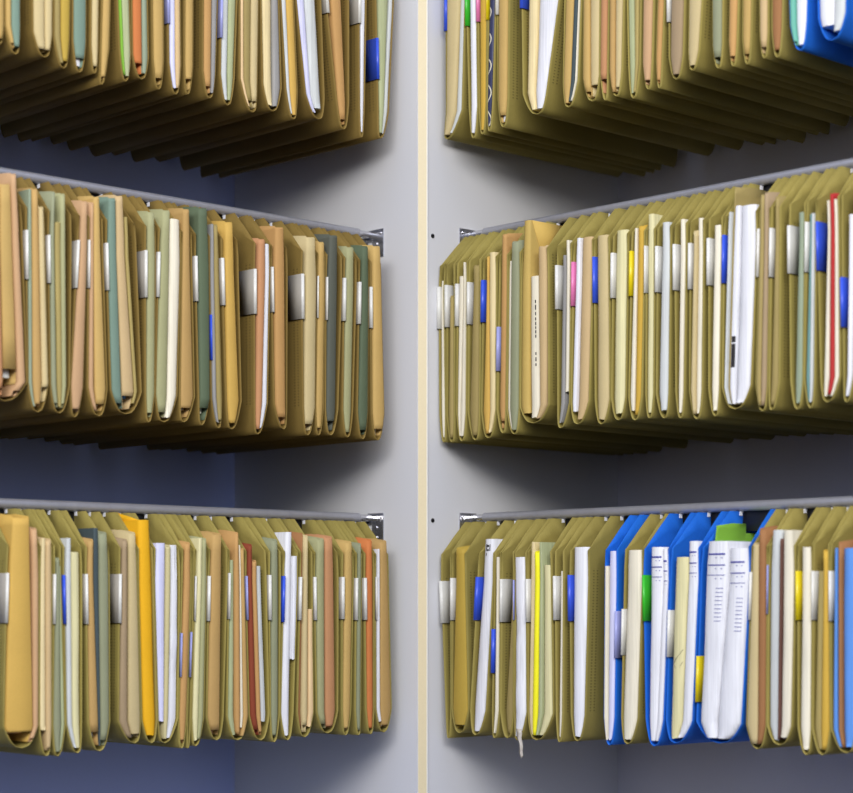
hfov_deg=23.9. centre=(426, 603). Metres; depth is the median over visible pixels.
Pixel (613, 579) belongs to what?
paper stack
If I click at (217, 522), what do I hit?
file
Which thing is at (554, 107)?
file
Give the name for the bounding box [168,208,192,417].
folder
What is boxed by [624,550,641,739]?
paper stack
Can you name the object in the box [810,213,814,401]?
paper sheet
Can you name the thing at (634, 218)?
file
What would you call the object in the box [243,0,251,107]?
folder
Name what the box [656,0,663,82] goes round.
folder
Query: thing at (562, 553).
file
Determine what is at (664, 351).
paper stack
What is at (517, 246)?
folder
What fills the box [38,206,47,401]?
folder
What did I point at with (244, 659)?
folder
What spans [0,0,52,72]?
file
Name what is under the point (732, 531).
folder
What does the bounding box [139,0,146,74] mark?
paper stack
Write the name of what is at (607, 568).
paper stack
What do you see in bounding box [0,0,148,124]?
file
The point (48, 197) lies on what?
folder
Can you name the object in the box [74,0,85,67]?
folder
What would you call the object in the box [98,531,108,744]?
folder
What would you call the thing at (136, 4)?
folder
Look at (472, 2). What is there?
paper stack
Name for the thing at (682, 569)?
paper stack
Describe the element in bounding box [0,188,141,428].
file
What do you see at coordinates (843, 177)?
file
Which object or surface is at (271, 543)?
folder
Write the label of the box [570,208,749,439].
file
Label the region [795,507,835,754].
file
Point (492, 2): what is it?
spiral notebook
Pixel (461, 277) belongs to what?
paper stack
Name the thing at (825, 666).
folder
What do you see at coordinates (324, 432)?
file
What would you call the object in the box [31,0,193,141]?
file
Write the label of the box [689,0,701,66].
folder
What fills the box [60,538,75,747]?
paper stack
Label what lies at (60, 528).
file
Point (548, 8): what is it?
paper stack
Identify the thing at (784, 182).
file
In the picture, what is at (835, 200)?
paper sheet
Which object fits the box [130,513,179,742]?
file
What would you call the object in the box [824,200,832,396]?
paper sheet
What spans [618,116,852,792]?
wall
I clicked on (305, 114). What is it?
file
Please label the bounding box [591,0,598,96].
folder
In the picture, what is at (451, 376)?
folder
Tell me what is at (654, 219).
paper stack
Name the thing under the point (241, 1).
paper sheet
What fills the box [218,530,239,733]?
folder
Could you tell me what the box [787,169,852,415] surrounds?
file
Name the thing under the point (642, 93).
file
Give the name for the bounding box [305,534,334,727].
folder
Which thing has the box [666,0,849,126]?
file
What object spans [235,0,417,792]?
wall
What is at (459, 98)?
paper stack
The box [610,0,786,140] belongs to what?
file
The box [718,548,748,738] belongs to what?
paper stack
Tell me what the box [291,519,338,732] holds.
file
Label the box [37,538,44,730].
paper stack
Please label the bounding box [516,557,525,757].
paper stack
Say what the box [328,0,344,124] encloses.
folder
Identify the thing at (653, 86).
file
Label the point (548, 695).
paper stack
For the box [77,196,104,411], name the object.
folder
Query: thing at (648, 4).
folder
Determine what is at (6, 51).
file
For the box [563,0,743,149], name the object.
file
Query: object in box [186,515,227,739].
file
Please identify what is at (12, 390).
folder
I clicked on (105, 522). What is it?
file
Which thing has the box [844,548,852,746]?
paper stack
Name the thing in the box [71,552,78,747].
paper stack
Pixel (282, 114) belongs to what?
file
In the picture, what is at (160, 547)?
paper stack
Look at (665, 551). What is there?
paper stack
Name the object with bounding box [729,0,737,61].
folder
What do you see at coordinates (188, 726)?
file
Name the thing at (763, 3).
folder
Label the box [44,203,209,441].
file
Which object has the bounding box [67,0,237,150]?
file
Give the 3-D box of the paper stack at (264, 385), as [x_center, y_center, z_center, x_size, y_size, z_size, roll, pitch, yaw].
[-0.306,-0.336,2.632,0.017,0.233,0.298,0,0,-44]
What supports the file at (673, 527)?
hanging from the rail at (755, 512)
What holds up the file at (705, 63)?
hanging from the rail
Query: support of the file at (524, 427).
hanging from the rail at (767, 180)
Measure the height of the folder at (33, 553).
0.247 m
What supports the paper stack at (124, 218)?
in the file at (111, 409)
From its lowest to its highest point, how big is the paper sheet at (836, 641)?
0.220 m
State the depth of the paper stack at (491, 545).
2.63 m
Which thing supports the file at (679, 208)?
hanging from the rail at (767, 180)
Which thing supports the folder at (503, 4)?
in the file at (519, 117)
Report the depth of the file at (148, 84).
2.50 m
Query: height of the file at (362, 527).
0.280 m
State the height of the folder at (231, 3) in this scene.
0.238 m
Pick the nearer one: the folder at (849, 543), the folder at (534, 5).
the folder at (849, 543)
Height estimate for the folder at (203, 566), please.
0.249 m
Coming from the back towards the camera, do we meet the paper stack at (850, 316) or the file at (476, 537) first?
the file at (476, 537)
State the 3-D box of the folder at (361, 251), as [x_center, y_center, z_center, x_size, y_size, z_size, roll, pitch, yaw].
[-0.184,-0.348,2.746,0.017,0.251,0.299,0,0,-44]
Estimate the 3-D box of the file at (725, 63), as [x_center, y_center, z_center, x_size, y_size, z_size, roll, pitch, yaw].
[0.464,-0.752,2.466,0.345,0.255,0.017,0,0,-44]
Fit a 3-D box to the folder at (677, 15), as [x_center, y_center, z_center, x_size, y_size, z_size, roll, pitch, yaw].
[0.405,-0.746,2.490,0.299,0.235,0.022,0,0,-44]
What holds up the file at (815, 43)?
hanging from the rail
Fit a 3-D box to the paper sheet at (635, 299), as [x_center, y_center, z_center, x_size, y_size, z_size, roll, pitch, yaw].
[0.359,-0.344,2.542,0.298,0.221,0.011,0,0,-44]
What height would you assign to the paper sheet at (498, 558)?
0.229 m
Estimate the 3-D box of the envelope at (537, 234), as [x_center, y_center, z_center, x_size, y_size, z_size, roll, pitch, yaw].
[0.234,-0.366,2.673,0.298,0.247,0.018,0,0,-44]
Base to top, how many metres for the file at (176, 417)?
0.275 m
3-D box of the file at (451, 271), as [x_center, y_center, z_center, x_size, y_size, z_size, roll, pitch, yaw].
[0.154,-0.355,2.790,0.348,0.281,0.018,0,0,-44]
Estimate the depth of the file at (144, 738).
2.41 m
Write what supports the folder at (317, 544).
in the file at (308, 526)
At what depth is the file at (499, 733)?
2.61 m
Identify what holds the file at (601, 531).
hanging from the rail at (755, 512)
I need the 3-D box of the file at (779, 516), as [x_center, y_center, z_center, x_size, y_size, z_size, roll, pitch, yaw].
[0.502,0.028,2.425,0.348,0.277,0.030,0,0,-44]
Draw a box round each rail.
[0,167,383,256]
[0,498,383,539]
[459,158,852,242]
[459,496,852,530]
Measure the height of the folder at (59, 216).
0.251 m
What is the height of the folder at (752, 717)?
0.234 m
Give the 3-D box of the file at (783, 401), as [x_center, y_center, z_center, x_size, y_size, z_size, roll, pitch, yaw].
[0.519,-0.358,2.406,0.348,0.274,0.016,0,0,-44]
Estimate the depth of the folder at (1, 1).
2.26 m
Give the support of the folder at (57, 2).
in the file at (51, 63)
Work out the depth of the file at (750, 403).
2.34 m
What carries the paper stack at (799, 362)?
in the file at (799, 203)
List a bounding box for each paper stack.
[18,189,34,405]
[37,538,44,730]
[54,222,61,406]
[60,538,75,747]
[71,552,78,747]
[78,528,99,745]
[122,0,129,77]
[123,217,136,403]
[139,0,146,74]
[153,543,164,721]
[160,219,179,417]
[166,545,176,737]
[169,0,175,87]
[190,538,201,740]
[208,0,216,93]
[221,0,227,99]
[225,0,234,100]
[228,560,234,734]
[257,566,264,721]
[260,244,268,428]
[262,0,271,105]
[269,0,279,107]
[274,532,290,735]
[281,0,291,113]
[289,556,296,659]
[297,0,314,112]
[304,0,319,109]
[306,609,312,726]
[360,0,364,131]
[377,0,387,133]
[380,0,391,134]
[450,0,463,132]
[458,276,463,435]
[470,0,476,133]
[475,539,502,730]
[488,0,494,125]
[489,252,497,432]
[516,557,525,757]
[529,542,539,734]
[531,276,539,418]
[536,0,557,109]
[539,565,552,734]
[560,255,568,422]
[569,0,577,101]
[573,238,582,411]
[574,547,589,736]
[604,566,609,739]
[609,551,616,739]
[615,229,628,413]
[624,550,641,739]
[629,0,634,93]
[633,0,639,92]
[648,214,662,412]
[650,547,668,740]
[655,549,668,740]
[660,222,671,410]
[672,557,688,738]
[678,541,701,737]
[679,219,687,412]
[697,218,703,413]
[701,541,750,737]
[712,225,720,410]
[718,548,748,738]
[730,205,742,404]
[736,204,758,403]
[770,530,783,739]
[781,530,801,737]
[796,212,803,403]
[797,0,806,46]
[801,547,810,749]
[815,571,823,748]
[820,0,834,30]
[834,0,845,32]
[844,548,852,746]
[846,214,852,396]
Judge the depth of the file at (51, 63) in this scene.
2.35 m
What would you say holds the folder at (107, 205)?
in the file at (111, 409)
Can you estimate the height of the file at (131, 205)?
0.278 m
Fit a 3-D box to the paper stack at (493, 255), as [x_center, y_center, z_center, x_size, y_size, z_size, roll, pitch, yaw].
[0.192,-0.340,2.716,0.298,0.235,0.011,0,0,-44]
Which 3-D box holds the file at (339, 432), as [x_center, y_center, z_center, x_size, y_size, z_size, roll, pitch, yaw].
[-0.218,-0.356,2.747,0.025,0.278,0.348,0,0,-44]
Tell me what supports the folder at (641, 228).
in the file at (657, 206)
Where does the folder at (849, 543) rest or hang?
in the file at (845, 533)
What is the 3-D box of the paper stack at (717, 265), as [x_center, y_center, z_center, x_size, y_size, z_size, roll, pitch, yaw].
[0.445,-0.334,2.450,0.298,0.216,0.014,0,0,-44]
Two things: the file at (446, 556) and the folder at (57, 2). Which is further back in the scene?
the file at (446, 556)
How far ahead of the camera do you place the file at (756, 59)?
2.35 m
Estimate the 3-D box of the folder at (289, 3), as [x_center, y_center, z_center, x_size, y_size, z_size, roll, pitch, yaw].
[-0.274,-0.736,2.662,0.020,0.228,0.299,0,0,-44]
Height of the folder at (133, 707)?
0.248 m
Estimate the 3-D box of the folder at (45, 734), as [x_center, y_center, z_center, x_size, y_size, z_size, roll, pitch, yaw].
[-0.535,0.045,2.413,0.008,0.246,0.298,0,0,-44]
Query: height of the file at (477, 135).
0.269 m
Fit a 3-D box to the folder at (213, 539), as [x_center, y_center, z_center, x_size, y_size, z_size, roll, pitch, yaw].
[-0.361,0.035,2.577,0.020,0.251,0.299,0,0,-44]
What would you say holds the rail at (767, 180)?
attached to the wall at (471, 187)
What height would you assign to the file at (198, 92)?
0.260 m
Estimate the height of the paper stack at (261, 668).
0.196 m
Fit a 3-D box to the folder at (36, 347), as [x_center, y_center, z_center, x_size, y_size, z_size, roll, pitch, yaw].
[-0.546,-0.351,2.402,0.012,0.252,0.299,0,0,-44]
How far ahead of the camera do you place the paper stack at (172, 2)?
2.43 m
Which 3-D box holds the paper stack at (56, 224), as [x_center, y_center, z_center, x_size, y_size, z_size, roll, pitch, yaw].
[-0.525,-0.332,2.421,0.009,0.213,0.298,0,0,-44]
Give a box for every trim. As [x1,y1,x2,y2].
[418,0,426,792]
[427,0,427,792]
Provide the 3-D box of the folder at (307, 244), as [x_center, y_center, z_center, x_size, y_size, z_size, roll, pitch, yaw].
[-0.250,-0.348,2.683,0.019,0.252,0.299,0,0,-44]
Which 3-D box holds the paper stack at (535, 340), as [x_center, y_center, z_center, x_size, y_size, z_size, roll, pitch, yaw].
[0.245,-0.327,2.661,0.298,0.181,0.017,0,0,-44]
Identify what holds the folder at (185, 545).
in the file at (170, 525)
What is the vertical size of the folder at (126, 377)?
0.255 m
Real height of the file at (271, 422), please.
0.274 m
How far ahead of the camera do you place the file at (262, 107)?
2.54 m
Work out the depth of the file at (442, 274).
2.69 m
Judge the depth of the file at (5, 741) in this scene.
2.27 m
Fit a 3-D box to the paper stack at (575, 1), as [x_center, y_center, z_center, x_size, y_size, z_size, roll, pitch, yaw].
[0.291,-0.742,2.612,0.298,0.228,0.018,0,0,-44]
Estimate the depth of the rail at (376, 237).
2.53 m
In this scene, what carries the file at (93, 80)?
hanging from the rail
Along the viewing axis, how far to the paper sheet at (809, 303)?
2.25 m
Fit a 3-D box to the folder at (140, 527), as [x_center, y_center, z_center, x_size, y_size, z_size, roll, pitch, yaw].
[-0.435,0.024,2.510,0.025,0.268,0.298,0,0,-44]
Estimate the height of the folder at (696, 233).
0.220 m
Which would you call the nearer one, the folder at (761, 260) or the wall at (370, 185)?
the folder at (761, 260)
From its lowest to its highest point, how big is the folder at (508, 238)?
0.255 m
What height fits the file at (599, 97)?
0.258 m
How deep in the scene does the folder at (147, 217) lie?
2.40 m
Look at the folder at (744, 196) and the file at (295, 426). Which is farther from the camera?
the file at (295, 426)
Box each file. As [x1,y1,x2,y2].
[0,0,19,59]
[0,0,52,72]
[0,0,70,89]
[0,0,86,98]
[0,0,98,104]
[0,0,110,117]
[0,0,130,121]
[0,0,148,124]
[0,0,163,137]
[0,177,48,416]
[0,178,71,420]
[0,183,87,425]
[0,185,107,427]
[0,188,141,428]
[0,194,155,438]
[0,201,27,401]
[0,508,38,747]
[0,509,51,755]
[8,197,180,438]
[17,0,180,141]
[27,201,194,438]
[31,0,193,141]
[31,509,65,755]
[40,509,81,752]
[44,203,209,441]
[50,0,217,144]
[60,205,221,443]
[60,510,109,750]
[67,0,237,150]
[73,207,241,444]
[87,512,140,742]
[88,0,258,156]
[98,213,269,449]
[107,514,190,747]
[111,0,281,154]
[115,512,157,742]
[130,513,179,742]
[131,0,297,161]
[146,221,315,449]
[154,0,324,161]
[159,223,324,449]
[170,514,194,747]
[171,225,341,449]
[175,514,206,745]
[179,0,348,170]
[186,228,356,451]
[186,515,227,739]
[200,0,366,177]
[201,231,368,452]
[206,516,247,739]
[215,232,383,453]
[219,0,393,177]
[221,516,269,739]
[240,517,280,741]
[249,216,287,430]
[259,518,297,739]
[277,518,313,736]
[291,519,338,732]
[309,520,353,734]
[332,520,361,734]
[340,521,374,733]
[352,521,391,731]
[437,236,609,454]
[439,522,492,737]
[444,0,622,176]
[444,235,622,454]
[450,521,500,732]
[455,232,633,454]
[465,0,645,176]
[466,230,647,453]
[470,520,517,734]
[476,0,654,172]
[480,227,662,451]
[486,0,661,170]
[491,520,524,737]
[495,0,677,166]
[496,226,524,433]
[499,519,537,737]
[506,234,687,448]
[513,518,550,739]
[520,0,714,155]
[520,217,577,424]
[525,517,577,739]
[553,517,593,741]
[555,213,733,442]
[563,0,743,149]
[567,516,623,740]
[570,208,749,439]
[583,0,764,144]
[592,206,774,439]
[600,0,776,143]
[604,515,648,744]
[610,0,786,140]
[610,202,788,435]
[621,514,668,743]
[627,0,805,142]
[628,199,805,436]
[642,512,712,745]
[643,0,818,134]
[644,197,818,434]
[654,194,833,434]
[656,0,829,134]
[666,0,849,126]
[666,511,727,742]
[672,191,847,434]
[688,0,852,116]
[688,188,852,434]
[695,509,775,742]
[706,184,852,429]
[712,0,852,107]
[721,178,852,421]
[729,0,852,101]
[742,0,852,95]
[746,508,800,748]
[755,175,852,420]
[759,0,852,85]
[766,507,820,744]
[769,173,852,418]
[771,0,852,80]
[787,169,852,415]
[789,0,852,66]
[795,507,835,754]
[804,167,852,412]
[811,506,852,754]
[816,166,852,404]
[818,0,852,47]
[828,509,852,752]
[840,179,852,402]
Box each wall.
[0,126,234,792]
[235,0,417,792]
[428,0,617,792]
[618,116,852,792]
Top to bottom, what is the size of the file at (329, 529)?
0.281 m
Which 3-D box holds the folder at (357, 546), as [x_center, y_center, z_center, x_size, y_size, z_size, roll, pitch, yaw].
[-0.190,0.041,2.741,0.008,0.248,0.298,0,0,-44]
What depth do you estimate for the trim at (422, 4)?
2.67 m
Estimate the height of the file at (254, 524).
0.285 m
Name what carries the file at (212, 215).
hanging from the rail at (376, 237)
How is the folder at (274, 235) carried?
in the file at (271, 422)
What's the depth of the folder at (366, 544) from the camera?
2.65 m
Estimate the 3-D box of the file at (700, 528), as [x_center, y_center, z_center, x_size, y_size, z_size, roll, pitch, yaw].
[0.427,0.028,2.503,0.348,0.276,0.050,0,0,-44]
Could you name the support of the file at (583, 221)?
hanging from the rail at (767, 180)
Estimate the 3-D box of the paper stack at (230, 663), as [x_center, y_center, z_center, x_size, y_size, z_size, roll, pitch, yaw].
[-0.344,0.054,2.598,0.012,0.217,0.298,0,0,-44]
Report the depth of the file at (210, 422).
2.49 m
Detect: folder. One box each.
[0,0,3,39]
[0,173,24,397]
[0,184,15,385]
[0,292,2,394]
[0,514,32,741]
[5,0,14,47]
[11,0,19,49]
[17,188,40,406]
[28,527,37,741]
[33,0,44,50]
[37,537,51,749]
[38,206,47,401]
[39,191,57,406]
[40,0,51,53]
[53,557,60,751]
[54,193,65,407]
[55,0,62,63]
[60,0,69,62]
[71,200,86,411]
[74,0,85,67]
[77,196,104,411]
[82,537,97,744]
[87,202,96,410]
[92,0,97,67]
[96,195,132,409]
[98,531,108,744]
[99,197,121,408]
[101,0,109,79]
[111,529,139,736]
[115,537,131,737]
[118,0,124,74]
[118,513,154,735]
[132,0,141,74]
[137,211,154,416]
[149,209,169,416]
[153,0,162,84]
[159,544,170,738]
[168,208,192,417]
[173,0,179,89]
[178,540,189,742]
[182,207,209,419]
[185,0,192,89]
[189,536,205,738]
[200,531,220,734]
[203,0,210,93]
[207,224,221,422]
[211,221,238,423]
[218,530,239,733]
[235,548,247,735]
[241,542,258,734]
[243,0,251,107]
[249,0,257,108]
[252,238,264,428]
[252,560,261,734]
[259,226,284,423]
[262,537,277,736]
[286,0,296,115]
[289,531,302,728]
[293,236,315,430]
[300,535,307,731]
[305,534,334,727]
[308,536,325,727]
[314,234,336,430]
[315,241,323,429]
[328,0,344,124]
[335,539,351,729]
[338,246,352,432]
[350,245,367,434]
[351,542,360,729]
[355,537,372,727]
[362,245,383,435]
[366,538,390,726]
[445,0,460,135]
[449,295,453,437]
[453,545,469,727]
[470,265,479,435]
[480,0,485,130]
[484,256,491,433]
[499,0,507,122]
[500,233,522,427]
[506,596,512,732]
[510,240,523,429]
[528,0,540,111]
[533,551,539,734]
[536,245,548,418]
[564,0,573,104]
[583,0,594,98]
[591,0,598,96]
[601,0,607,92]
[610,0,617,93]
[616,0,622,90]
[635,225,647,414]
[643,0,652,84]
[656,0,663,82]
[671,0,683,75]
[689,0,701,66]
[691,230,698,414]
[713,0,721,63]
[715,523,755,541]
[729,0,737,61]
[729,187,767,404]
[743,0,750,59]
[747,542,758,743]
[756,194,764,405]
[757,526,777,743]
[760,0,767,53]
[761,192,779,405]
[771,196,785,404]
[773,0,781,51]
[778,538,786,739]
[790,0,801,46]
[821,549,828,749]
[828,193,839,394]
[839,540,852,747]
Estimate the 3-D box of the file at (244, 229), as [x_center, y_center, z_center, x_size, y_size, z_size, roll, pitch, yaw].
[-0.324,-0.354,2.646,0.028,0.283,0.348,0,0,-44]
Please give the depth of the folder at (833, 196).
2.23 m
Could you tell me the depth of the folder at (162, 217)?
2.42 m
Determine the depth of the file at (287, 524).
2.57 m
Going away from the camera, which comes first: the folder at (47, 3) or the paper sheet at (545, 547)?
the folder at (47, 3)
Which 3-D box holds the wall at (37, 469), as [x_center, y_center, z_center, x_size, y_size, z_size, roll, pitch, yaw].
[-0.575,-0.100,2.687,0.805,2.700,0.016,0,0,-44]
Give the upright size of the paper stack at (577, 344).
0.216 m
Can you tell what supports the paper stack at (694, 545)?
in the file at (700, 528)
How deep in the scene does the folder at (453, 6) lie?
2.67 m
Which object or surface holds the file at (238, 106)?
hanging from the rail
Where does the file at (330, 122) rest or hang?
hanging from the rail
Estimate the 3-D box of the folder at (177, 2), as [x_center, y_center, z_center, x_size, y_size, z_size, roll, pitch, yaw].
[-0.403,-0.745,2.539,0.010,0.243,0.298,0,0,-44]
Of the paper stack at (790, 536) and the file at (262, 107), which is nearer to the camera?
the paper stack at (790, 536)
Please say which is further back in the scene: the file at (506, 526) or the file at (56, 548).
the file at (506, 526)
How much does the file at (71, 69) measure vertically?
0.263 m
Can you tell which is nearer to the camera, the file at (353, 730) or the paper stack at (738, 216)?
the paper stack at (738, 216)
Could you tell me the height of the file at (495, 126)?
0.265 m
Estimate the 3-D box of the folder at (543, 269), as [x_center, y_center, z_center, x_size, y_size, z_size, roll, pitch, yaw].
[0.252,-0.346,2.652,0.299,0.223,0.017,0,0,-44]
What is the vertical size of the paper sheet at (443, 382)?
0.209 m
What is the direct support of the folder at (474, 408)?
in the file at (477, 259)
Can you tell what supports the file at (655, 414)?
hanging from the rail at (767, 180)
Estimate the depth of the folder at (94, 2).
2.35 m
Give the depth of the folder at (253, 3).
2.51 m
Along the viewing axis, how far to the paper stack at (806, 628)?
2.26 m
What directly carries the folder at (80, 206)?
in the file at (68, 412)
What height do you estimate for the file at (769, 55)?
0.256 m
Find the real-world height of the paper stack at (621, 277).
0.224 m
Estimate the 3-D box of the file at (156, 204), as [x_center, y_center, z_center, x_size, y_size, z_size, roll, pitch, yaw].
[-0.428,-0.357,2.547,0.038,0.277,0.348,0,0,-44]
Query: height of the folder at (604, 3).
0.219 m
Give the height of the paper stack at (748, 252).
0.228 m
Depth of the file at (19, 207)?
2.29 m
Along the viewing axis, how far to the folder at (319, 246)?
2.59 m
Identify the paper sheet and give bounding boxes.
[59,566,63,750]
[207,224,218,422]
[238,545,242,727]
[240,0,248,106]
[373,549,380,721]
[442,281,444,436]
[461,262,466,435]
[494,557,499,732]
[508,261,511,427]
[536,542,555,734]
[560,571,562,736]
[566,240,571,391]
[571,0,580,100]
[631,228,638,410]
[724,212,735,404]
[807,214,811,401]
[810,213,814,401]
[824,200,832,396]
[831,199,838,395]
[834,548,841,746]
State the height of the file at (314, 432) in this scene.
0.278 m
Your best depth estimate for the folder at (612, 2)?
2.46 m
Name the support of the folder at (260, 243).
in the file at (244, 229)
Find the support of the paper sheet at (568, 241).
in the file at (583, 221)
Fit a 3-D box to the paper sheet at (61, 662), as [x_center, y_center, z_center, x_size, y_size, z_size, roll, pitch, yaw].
[-0.523,0.063,2.426,0.007,0.213,0.298,0,0,-44]
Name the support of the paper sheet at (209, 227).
in the file at (210, 422)
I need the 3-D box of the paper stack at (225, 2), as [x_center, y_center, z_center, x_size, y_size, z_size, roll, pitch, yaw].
[-0.350,-0.737,2.591,0.014,0.230,0.298,0,0,-44]
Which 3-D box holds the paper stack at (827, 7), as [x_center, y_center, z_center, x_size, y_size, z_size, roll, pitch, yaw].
[0.550,-0.749,2.340,0.298,0.213,0.024,0,0,-44]
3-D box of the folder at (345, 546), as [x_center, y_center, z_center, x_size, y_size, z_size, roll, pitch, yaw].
[-0.204,0.039,2.728,0.015,0.249,0.299,0,0,-44]
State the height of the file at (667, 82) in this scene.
0.262 m
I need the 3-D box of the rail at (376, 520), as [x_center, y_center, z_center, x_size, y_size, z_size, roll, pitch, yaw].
[-0.358,-0.104,2.456,0.799,0.038,0.033,0,0,-44]
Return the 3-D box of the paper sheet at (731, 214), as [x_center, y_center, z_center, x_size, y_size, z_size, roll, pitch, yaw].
[0.457,-0.343,2.437,0.298,0.223,0.010,0,0,-44]
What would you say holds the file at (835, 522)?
hanging from the rail at (755, 512)
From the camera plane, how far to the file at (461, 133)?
2.69 m
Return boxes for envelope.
[522,220,561,413]
[578,236,593,419]
[598,235,609,419]
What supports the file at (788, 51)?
hanging from the rail
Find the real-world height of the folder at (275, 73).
0.234 m
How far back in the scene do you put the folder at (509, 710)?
2.59 m
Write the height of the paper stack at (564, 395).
0.210 m
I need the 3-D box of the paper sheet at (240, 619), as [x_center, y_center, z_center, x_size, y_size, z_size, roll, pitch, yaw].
[-0.332,0.040,2.606,0.006,0.227,0.298,0,0,-44]
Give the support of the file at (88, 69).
hanging from the rail
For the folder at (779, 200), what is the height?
0.240 m
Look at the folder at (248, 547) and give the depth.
2.51 m
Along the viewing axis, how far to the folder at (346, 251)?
2.62 m
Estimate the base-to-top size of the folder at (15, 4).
0.227 m
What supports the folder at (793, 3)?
in the file at (815, 43)
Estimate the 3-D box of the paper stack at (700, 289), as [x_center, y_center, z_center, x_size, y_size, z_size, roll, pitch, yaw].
[0.429,-0.339,2.470,0.298,0.230,0.010,0,0,-44]
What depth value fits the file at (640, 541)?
2.45 m
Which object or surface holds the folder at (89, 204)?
in the file at (86, 410)
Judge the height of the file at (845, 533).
0.275 m
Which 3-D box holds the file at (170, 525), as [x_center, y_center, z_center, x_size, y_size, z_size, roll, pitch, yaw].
[-0.410,0.032,2.564,0.019,0.285,0.348,0,0,-44]
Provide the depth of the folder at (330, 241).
2.60 m
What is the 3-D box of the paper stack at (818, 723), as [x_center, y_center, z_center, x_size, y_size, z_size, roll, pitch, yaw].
[0.546,0.063,2.348,0.298,0.199,0.013,0,0,-44]
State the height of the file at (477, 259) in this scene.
0.281 m
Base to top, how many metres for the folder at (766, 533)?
0.251 m
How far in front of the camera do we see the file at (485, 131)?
2.66 m
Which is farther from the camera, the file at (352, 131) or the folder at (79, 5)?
the file at (352, 131)
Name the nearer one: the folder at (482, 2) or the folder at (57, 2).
the folder at (57, 2)
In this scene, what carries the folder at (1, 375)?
in the file at (19, 207)
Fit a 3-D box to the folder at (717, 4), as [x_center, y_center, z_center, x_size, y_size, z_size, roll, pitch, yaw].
[0.446,-0.739,2.449,0.299,0.215,0.015,0,0,-44]
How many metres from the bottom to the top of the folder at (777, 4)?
0.235 m
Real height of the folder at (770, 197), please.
0.247 m
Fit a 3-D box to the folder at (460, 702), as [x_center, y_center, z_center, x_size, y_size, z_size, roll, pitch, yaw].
[0.152,0.043,2.759,0.299,0.243,0.028,0,0,-44]
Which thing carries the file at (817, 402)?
hanging from the rail at (767, 180)
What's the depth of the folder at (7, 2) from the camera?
2.27 m
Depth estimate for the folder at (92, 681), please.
2.35 m
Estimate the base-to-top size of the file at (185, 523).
0.284 m
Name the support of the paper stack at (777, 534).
in the file at (797, 519)
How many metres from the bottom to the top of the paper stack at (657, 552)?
0.233 m
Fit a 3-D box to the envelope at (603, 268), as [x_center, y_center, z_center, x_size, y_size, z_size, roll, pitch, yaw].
[0.324,-0.340,2.579,0.298,0.227,0.020,0,0,-44]
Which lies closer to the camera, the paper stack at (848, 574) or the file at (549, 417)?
the paper stack at (848, 574)
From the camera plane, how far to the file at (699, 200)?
2.39 m
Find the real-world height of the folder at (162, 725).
0.237 m
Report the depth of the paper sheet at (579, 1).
2.51 m
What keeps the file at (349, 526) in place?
hanging from the rail at (376, 520)
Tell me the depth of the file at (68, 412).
2.34 m
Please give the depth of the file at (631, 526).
2.47 m
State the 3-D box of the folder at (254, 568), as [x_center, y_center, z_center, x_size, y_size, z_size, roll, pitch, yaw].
[-0.314,0.053,2.622,0.014,0.222,0.298,0,0,-44]
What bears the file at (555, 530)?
hanging from the rail at (755, 512)
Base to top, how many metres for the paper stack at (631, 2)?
0.239 m
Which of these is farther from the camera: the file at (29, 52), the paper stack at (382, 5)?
the paper stack at (382, 5)
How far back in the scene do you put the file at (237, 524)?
2.53 m
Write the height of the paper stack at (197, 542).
0.247 m
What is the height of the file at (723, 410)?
0.276 m
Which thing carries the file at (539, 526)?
hanging from the rail at (755, 512)
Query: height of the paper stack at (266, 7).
0.225 m
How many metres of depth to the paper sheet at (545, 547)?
2.55 m
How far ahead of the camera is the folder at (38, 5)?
2.30 m
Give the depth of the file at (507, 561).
2.61 m
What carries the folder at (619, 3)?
in the file at (624, 89)
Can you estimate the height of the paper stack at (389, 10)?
0.238 m
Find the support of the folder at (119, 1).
in the file at (114, 73)
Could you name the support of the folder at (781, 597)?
in the file at (797, 519)
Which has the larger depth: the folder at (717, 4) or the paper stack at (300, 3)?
the paper stack at (300, 3)
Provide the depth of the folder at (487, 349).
2.62 m
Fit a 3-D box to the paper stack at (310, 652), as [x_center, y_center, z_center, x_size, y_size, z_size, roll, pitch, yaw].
[-0.251,0.082,2.683,0.010,0.151,0.298,0,0,-44]
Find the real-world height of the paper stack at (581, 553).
0.236 m
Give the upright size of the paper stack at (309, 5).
0.216 m
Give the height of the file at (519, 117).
0.264 m
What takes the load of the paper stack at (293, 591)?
in the file at (272, 525)
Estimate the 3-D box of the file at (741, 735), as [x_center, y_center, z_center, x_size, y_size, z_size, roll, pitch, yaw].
[0.468,0.026,2.460,0.348,0.273,0.080,0,0,-44]
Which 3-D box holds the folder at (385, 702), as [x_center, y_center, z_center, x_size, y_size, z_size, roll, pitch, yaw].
[-0.156,0.037,2.774,0.019,0.251,0.299,0,0,-44]
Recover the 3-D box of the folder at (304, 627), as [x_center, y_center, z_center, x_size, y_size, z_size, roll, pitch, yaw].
[-0.257,0.036,2.678,0.010,0.255,0.298,0,0,-44]
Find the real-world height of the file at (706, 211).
0.278 m
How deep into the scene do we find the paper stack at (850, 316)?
2.21 m
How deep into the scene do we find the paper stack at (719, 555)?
2.34 m
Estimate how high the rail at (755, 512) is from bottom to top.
0.038 m
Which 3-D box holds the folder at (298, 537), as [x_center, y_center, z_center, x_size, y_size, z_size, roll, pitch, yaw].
[-0.264,0.035,2.676,0.010,0.258,0.298,0,0,-44]
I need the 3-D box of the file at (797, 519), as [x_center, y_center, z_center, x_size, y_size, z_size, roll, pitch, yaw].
[0.526,0.025,2.400,0.348,0.271,0.039,0,0,-44]
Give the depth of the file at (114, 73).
2.39 m

